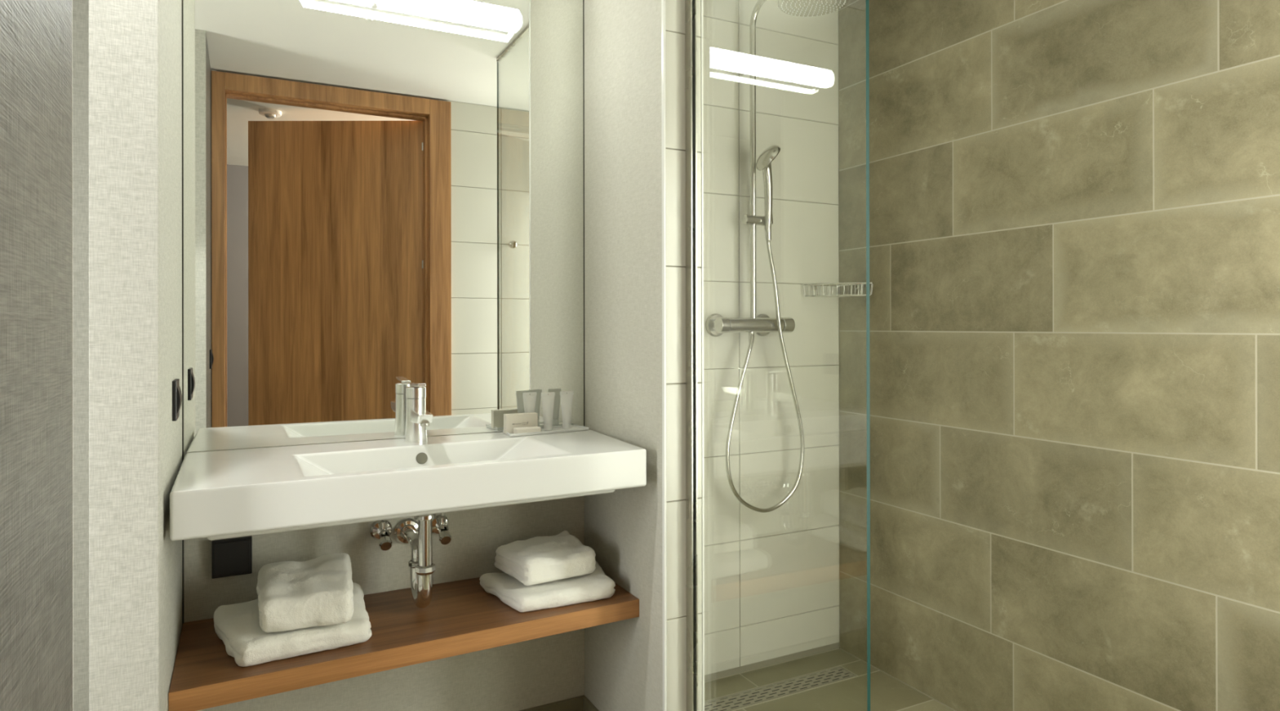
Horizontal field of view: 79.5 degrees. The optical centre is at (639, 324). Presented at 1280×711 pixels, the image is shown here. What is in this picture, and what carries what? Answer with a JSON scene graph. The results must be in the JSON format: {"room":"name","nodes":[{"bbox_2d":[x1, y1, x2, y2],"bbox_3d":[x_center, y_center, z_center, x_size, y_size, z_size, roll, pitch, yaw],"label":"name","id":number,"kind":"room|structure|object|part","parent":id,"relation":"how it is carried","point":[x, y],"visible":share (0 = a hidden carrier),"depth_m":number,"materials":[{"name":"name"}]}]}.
{"room":"bathroom","nodes":[
{"label":"bathroom","id":0,"kind":"room"},
{"bbox_2d":[71,0,73,710],"bbox_3d":[-0.556,0.004,0.668,0.103,2.415,0.004,0,0,-27],"label":"wall","id":1,"kind":"structure","parent":0,"point":[72,0],"depth_m":0.69,"materials":[{"name":"paint"}]},
{"bbox_2d":[72,0,88,710],"bbox_3d":[-1.290,0.006,0.824,1.060,2.415,2.000,0,0,-27],"label":"wall","id":2,"kind":"structure","parent":0,"point":[80,7],"depth_m":1.82,"materials":[{"name":"paint"}]},
{"bbox_2d":[0,0,182,710],"bbox_3d":[-0.721,0.005,0.990,0.104,2.415,2.036,0,0,-27],"label":"wall","id":3,"kind":"structure","parent":0,"point":[135,46],"depth_m":1.35,"materials":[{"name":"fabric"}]},
{"bbox_2d":[172,378,182,421],"bbox_3d":[-1.014,0.164,1.688,0.014,0.086,0.086,0,0,-27],"label":"light switch","id":4,"kind":"object","parent":3,"relation":"attached to","point":[176,391],"visible":1,"depth_m":1.66,"materials":[{"name":"black plastic"}]},
{"bbox_2d":[182,0,183,625],"bbox_3d":[-1.139,0.006,1.917,0.004,2.415,0.007,0,0,-27],"label":"trim","id":5,"kind":"structure","parent":3,"relation":"attached to","point":[182,0],"depth_m":1.91,"materials":[{"name":"grey"}]},
{"bbox_2d":[183,0,839,710],"bbox_3d":[-0.265,0.005,2.420,2.222,2.415,0.100,0,0,-27],"label":"wall","id":6,"kind":"structure","parent":0,"point":[771,579],"depth_m":2.68,"materials":[{"name":"beige tile"}]},
{"bbox_2d":[211,535,252,578],"bbox_3d":[-1.036,0.589,1.955,0.090,0.094,0.030,0,0,-27],"label":"wall socket","id":7,"kind":"object","parent":6,"relation":"attached to","point":[231,557],"visible":0.87,"depth_m":1.94,"materials":[{"name":"black plastic"}]},
{"bbox_2d":[369,520,392,551],"bbox_3d":[-0.697,0.522,2.095,0.058,0.169,0.091,0,0,-27],"label":"angle valve","id":8,"kind":"object","parent":6,"relation":"attached to","point":[380,531],"visible":0.92,"depth_m":2.09,"materials":[{"name":"silver metal"}]},
{"bbox_3d":[-0.685,0.588,2.071,0.035,0.038,0.038,0,0,-27],"label":"knob","id":9,"kind":"part","parent":8,"relation":"part of","materials":[{"name":"silver metal"}]},
{"bbox_2d":[183,0,583,452],"bbox_3d":[-0.658,-0.439,2.165,1.079,1.512,0.005,0,0,-27],"label":"wall mirror","id":10,"kind":"object","parent":6,"relation":"attached to","point":[377,203],"visible":0.89,"depth_m":2.12,"materials":[{"name":"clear mirror"}]},
{"bbox_2d":[324,0,522,33],"bbox_3d":[-0.621,-0.891,2.148,0.593,0.069,0.059,0,0,-27],"label":"lamp","id":11,"kind":"object","parent":10,"relation":"attached to","point":[463,12],"visible":1,"depth_m":2.17,"materials":[{"name":"white plastic"}]},
{"bbox_2d":[168,577,639,710],"bbox_3d":[-0.562,0.765,1.981,1.083,0.048,0.415,0,0,-27],"label":"wall shelf","id":12,"kind":"object","parent":6,"relation":"attached to","point":[460,617],"visible":0.76,"depth_m":1.83,"materials":[{"name":"brown wood"}]},
{"bbox_2d":[213,582,371,666],"bbox_3d":[-0.822,0.703,1.831,0.342,0.074,0.298,0,0,-27],"label":"folded towel","id":13,"kind":"object","parent":12,"relation":"on","point":[237,624],"visible":0.67,"depth_m":1.73,"materials":[{"name":"white fabric"}]},
{"bbox_2d":[256,552,354,632],"bbox_3d":[-0.789,0.631,1.829,0.217,0.100,0.267,0,0,-27],"label":"folded towel","id":14,"kind":"object","parent":13,"relation":"on","point":[292,595],"visible":1,"depth_m":1.75,"materials":[{"name":"white fabric"}]},
{"bbox_2d":[479,560,615,612],"bbox_3d":[-0.245,0.713,2.131,0.339,0.053,0.264,0,0,-27],"label":"folded towel","id":15,"kind":"object","parent":12,"relation":"on","point":[595,585],"visible":0.83,"depth_m":2.04,"materials":[{"name":"white fabric"}]},
{"bbox_2d":[493,530,595,586],"bbox_3d":[-0.267,0.648,2.149,0.240,0.075,0.229,0,0,-27],"label":"folded towel","id":16,"kind":"object","parent":15,"relation":"on","point":[538,559],"visible":1,"depth_m":2.09,"materials":[{"name":"white fabric"}]},
{"bbox_2d":[169,429,646,541],"bbox_3d":[-0.537,0.376,1.933,1.074,0.118,0.513,0,0,-27],"label":"washbasin","id":17,"kind":"object","parent":6,"relation":"attached to","point":[217,495],"visible":0.99,"depth_m":1.74,"materials":[{"name":"white ceramic"}]},
{"bbox_2d":[394,513,435,608],"bbox_3d":[-0.594,0.585,2.050,0.072,0.297,0.265,0,0,-27],"label":"trap","id":18,"kind":"object","parent":17,"relation":"attached to","point":[421,566],"visible":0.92,"depth_m":1.95,"materials":[{"name":"silver metal"}]},
{"bbox_2d":[404,382,432,443],"bbox_3d":[-0.586,0.236,2.049,0.059,0.163,0.162,0,0,-27],"label":"faucet","id":19,"kind":"object","parent":17,"relation":"on","point":[417,418],"visible":1,"depth_m":2.07,"materials":[{"name":"silver metal"}]},
{"bbox_3d":[-0.596,0.161,2.068,0.026,0.013,0.107,0,0,-27],"label":"lever","id":20,"kind":"part","parent":19,"relation":"part of","materials":[{"name":"silver metal"}]},
{"bbox_3d":[-0.577,0.244,2.031,0.038,0.036,0.122,0,0,-27],"label":"spout","id":21,"kind":"part","parent":19,"relation":"part of","materials":[{"name":"silver metal"}]},
{"bbox_2d":[502,424,588,436],"bbox_3d":[-0.285,0.313,2.282,0.256,0.008,0.095,0,0,-33],"label":"tray","id":22,"kind":"object","parent":17,"relation":"on","point":[575,427],"visible":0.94,"depth_m":2.27,"materials":[{"name":"white plastic"}]},
{"bbox_2d":[503,412,537,433],"bbox_3d":[-0.348,0.286,2.249,0.096,0.054,0.026,0,0,-27],"label":"soap box","id":23,"kind":"object","parent":22,"relation":"on","point":[511,421],"visible":0.94,"depth_m":2.23,"materials":[{"name":"beige cardboard"}]},
{"bbox_2d":[513,426,541,433],"bbox_3d":[-0.326,0.305,2.224,0.076,0.017,0.030,0,0,-27],"label":"soap bar","id":24,"kind":"object","parent":22,"relation":"on","point":[533,428],"visible":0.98,"depth_m":2.21,"materials":[{"name":"beige"}]},
{"bbox_2d":[522,391,536,413],"bbox_3d":[-0.329,0.257,2.293,0.036,0.112,0.027,0,0,8],"label":"toiletry tube","id":25,"kind":"object","parent":22,"relation":"on","point":[529,398],"visible":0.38,"depth_m":2.29,"materials":[{"name":"white plastic"}]},
{"bbox_2d":[541,391,555,430],"bbox_3d":[-0.274,0.257,2.295,0.036,0.112,0.027,0,0,8],"label":"toiletry tube","id":26,"kind":"object","parent":22,"relation":"on","point":[548,398],"visible":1,"depth_m":2.29,"materials":[{"name":"white plastic"}]},
{"bbox_2d":[560,391,573,428],"bbox_3d":[-0.222,0.257,2.328,0.036,0.112,0.027,0,0,8],"label":"toiletry tube","id":27,"kind":"object","parent":22,"relation":"on","point":[566,397],"visible":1,"depth_m":2.32,"materials":[{"name":"white plastic"}]},
{"bbox_2d":[431,512,451,544],"bbox_3d":[-0.556,0.525,2.167,0.058,0.174,0.091,0,0,-27],"label":"angle valve","id":28,"kind":"object","parent":6,"relation":"attached to","point":[440,524],"visible":0.86,"depth_m":2.16,"materials":[{"name":"silver metal"}]},
{"bbox_3d":[-0.543,0.593,2.143,0.035,0.038,0.038,0,0,-27],"label":"knob","id":29,"kind":"part","parent":28,"relation":"part of","materials":[{"name":"silver metal"}]},
{"bbox_2d":[802,282,873,297],"bbox_3d":[0.708,-0.126,2.757,0.180,0.047,0.188,0,0,-27],"label":"basket","id":30,"kind":"object","parent":6,"relation":"attached to","point":[829,284],"visible":0.99,"depth_m":2.77,"materials":[{"name":"silver metal"}]},
{"bbox_3d":[0.706,-0.146,2.754,0.175,0.006,0.185,0,0,-27],"label":"rail","id":31,"kind":"part","parent":30,"relation":"part of","materials":[{"name":"silver metal"}]},
{"bbox_3d":[0.707,-0.104,2.756,0.166,0.004,0.176,0,0,-27],"label":"rail","id":32,"kind":"part","parent":30,"relation":"part of","materials":[{"name":"silver metal"}]},
{"bbox_2d":[519,695,599,710],"bbox_3d":[-0.539,1.187,1.938,1.086,0.052,0.514,0,0,-27],"label":"floor","id":33,"kind":"structure","parent":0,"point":[581,703],"depth_m":2.37,"materials":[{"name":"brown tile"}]},
{"bbox_2d":[583,0,662,710],"bbox_3d":[-0.010,0.005,2.212,0.110,2.415,0.515,0,0,-27],"label":"wall","id":34,"kind":"structure","parent":0,"point":[624,659],"depth_m":2.15,"materials":[{"name":"paint"}]},
{"bbox_2d":[582,0,584,426],"bbox_3d":[-0.177,-0.442,2.413,0.003,1.520,0.007,0,0,-27],"label":"trim","id":35,"kind":"structure","parent":34,"relation":"attached to","point":[583,0],"depth_m":2.41,"materials":[{"name":"grey metal"}]},
{"bbox_2d":[661,0,666,710],"bbox_3d":[0.061,0.004,1.956,0.007,2.415,0.011,0,0,-27],"label":"trim","id":36,"kind":"structure","parent":34,"relation":"attached to","point":[663,2],"depth_m":1.95,"materials":[{"name":"white metal"}]},
{"bbox_2d":[665,0,702,710],"bbox_3d":[0.113,0.004,1.983,0.110,2.415,0.004,0,0,-27],"label":"wall partition","id":37,"kind":"structure","parent":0,"point":[675,95],"depth_m":1.97,"materials":[{"name":"beige tile"}]},
{"bbox_2d":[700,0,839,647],"bbox_3d":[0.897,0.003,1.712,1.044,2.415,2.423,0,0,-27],"label":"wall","id":38,"kind":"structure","parent":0,"point":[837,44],"depth_m":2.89,"materials":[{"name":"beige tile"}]},
{"bbox_2d":[701,0,704,710],"bbox_3d":[0.162,0.004,2.008,0.006,2.415,0.008,0,0,-27],"label":"trim","id":39,"kind":"structure","parent":38,"relation":"attached to","point":[702,31],"depth_m":2.00,"materials":[{"name":"silver metal"}]},
{"bbox_2d":[705,0,848,337],"bbox_3d":[0.469,-0.529,2.467,0.307,1.139,0.488,0,0,-27],"label":"shower column","id":40,"kind":"structure","parent":38,"relation":"attached to","point":[716,325],"depth_m":2.61,"materials":[{"name":"silver metal"}]},
{"bbox_3d":[0.274,0.001,2.562,0.032,0.053,0.053,0,0,-27],"label":"temperature knob","id":41,"kind":"part","parent":40,"relation":"part of","materials":[{"name":"silver metal"}]},
{"bbox_3d":[0.456,-0.554,2.481,0.021,1.089,0.334,0,0,-27],"label":"riser rail","id":42,"kind":"part","parent":40,"relation":"part of","materials":[{"name":"silver metal"}]},
{"bbox_2d":[725,145,804,512],"bbox_3d":[0.444,0.019,2.594,0.323,1.242,0.118,0,0,-27],"label":"shower","id":43,"kind":"object","parent":40,"relation":"hanging from","point":[763,163],"visible":1,"depth_m":2.60,"materials":[{"name":"silver metal"}]},
{"bbox_3d":[0.429,-0.442,2.597,0.035,0.240,0.061,0,0,26],"label":"handle","id":44,"kind":"part","parent":43,"relation":"part of","materials":[{"name":"silver metal"}]},
{"bbox_3d":[0.507,0.001,2.682,0.043,0.053,0.053,0,0,-27],"label":"flow knob","id":45,"kind":"part","parent":40,"relation":"part of","materials":[{"name":"silver metal"}]},
{"bbox_2d":[704,648,954,710],"bbox_3d":[-0.246,1.214,1.228,3.282,0.004,2.053,0,0,-27],"label":"floor","id":46,"kind":"structure","parent":0,"point":[887,693],"depth_m":2.56,"materials":[{"name":"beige tile"}]},
{"bbox_2d":[684,0,870,710],"bbox_3d":[0.272,0.004,1.700,0.017,2.414,0.643,0,0,-27],"label":"screen","id":47,"kind":"object","parent":46,"relation":"on","point":[690,5],"visible":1,"depth_m":1.96,"materials":[{"name":"clear glass"}]},
{"bbox_3d":[0.273,0.000,1.698,0.008,2.399,0.637,0,0,-27],"label":"glass pane","id":48,"kind":"part","parent":47,"relation":"part of","materials":[{"name":"teal"}]},
{"bbox_2d":[704,665,857,710],"bbox_3d":[0.383,1.221,2.516,0.780,0.022,0.088,0,0,-27],"label":"shower drain","id":49,"kind":"object","parent":46,"relation":"in","point":[753,696],"visible":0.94,"depth_m":2.56,"materials":[{"name":"silver metal"}]},
{"bbox_2d":[838,0,1279,710],"bbox_3d":[1.210,0.003,1.985,0.004,2.415,2.023,0,0,-27],"label":"wall","id":50,"kind":"structure","parent":0,"point":[1074,205],"depth_m":2.09,"materials":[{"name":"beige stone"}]}
]}

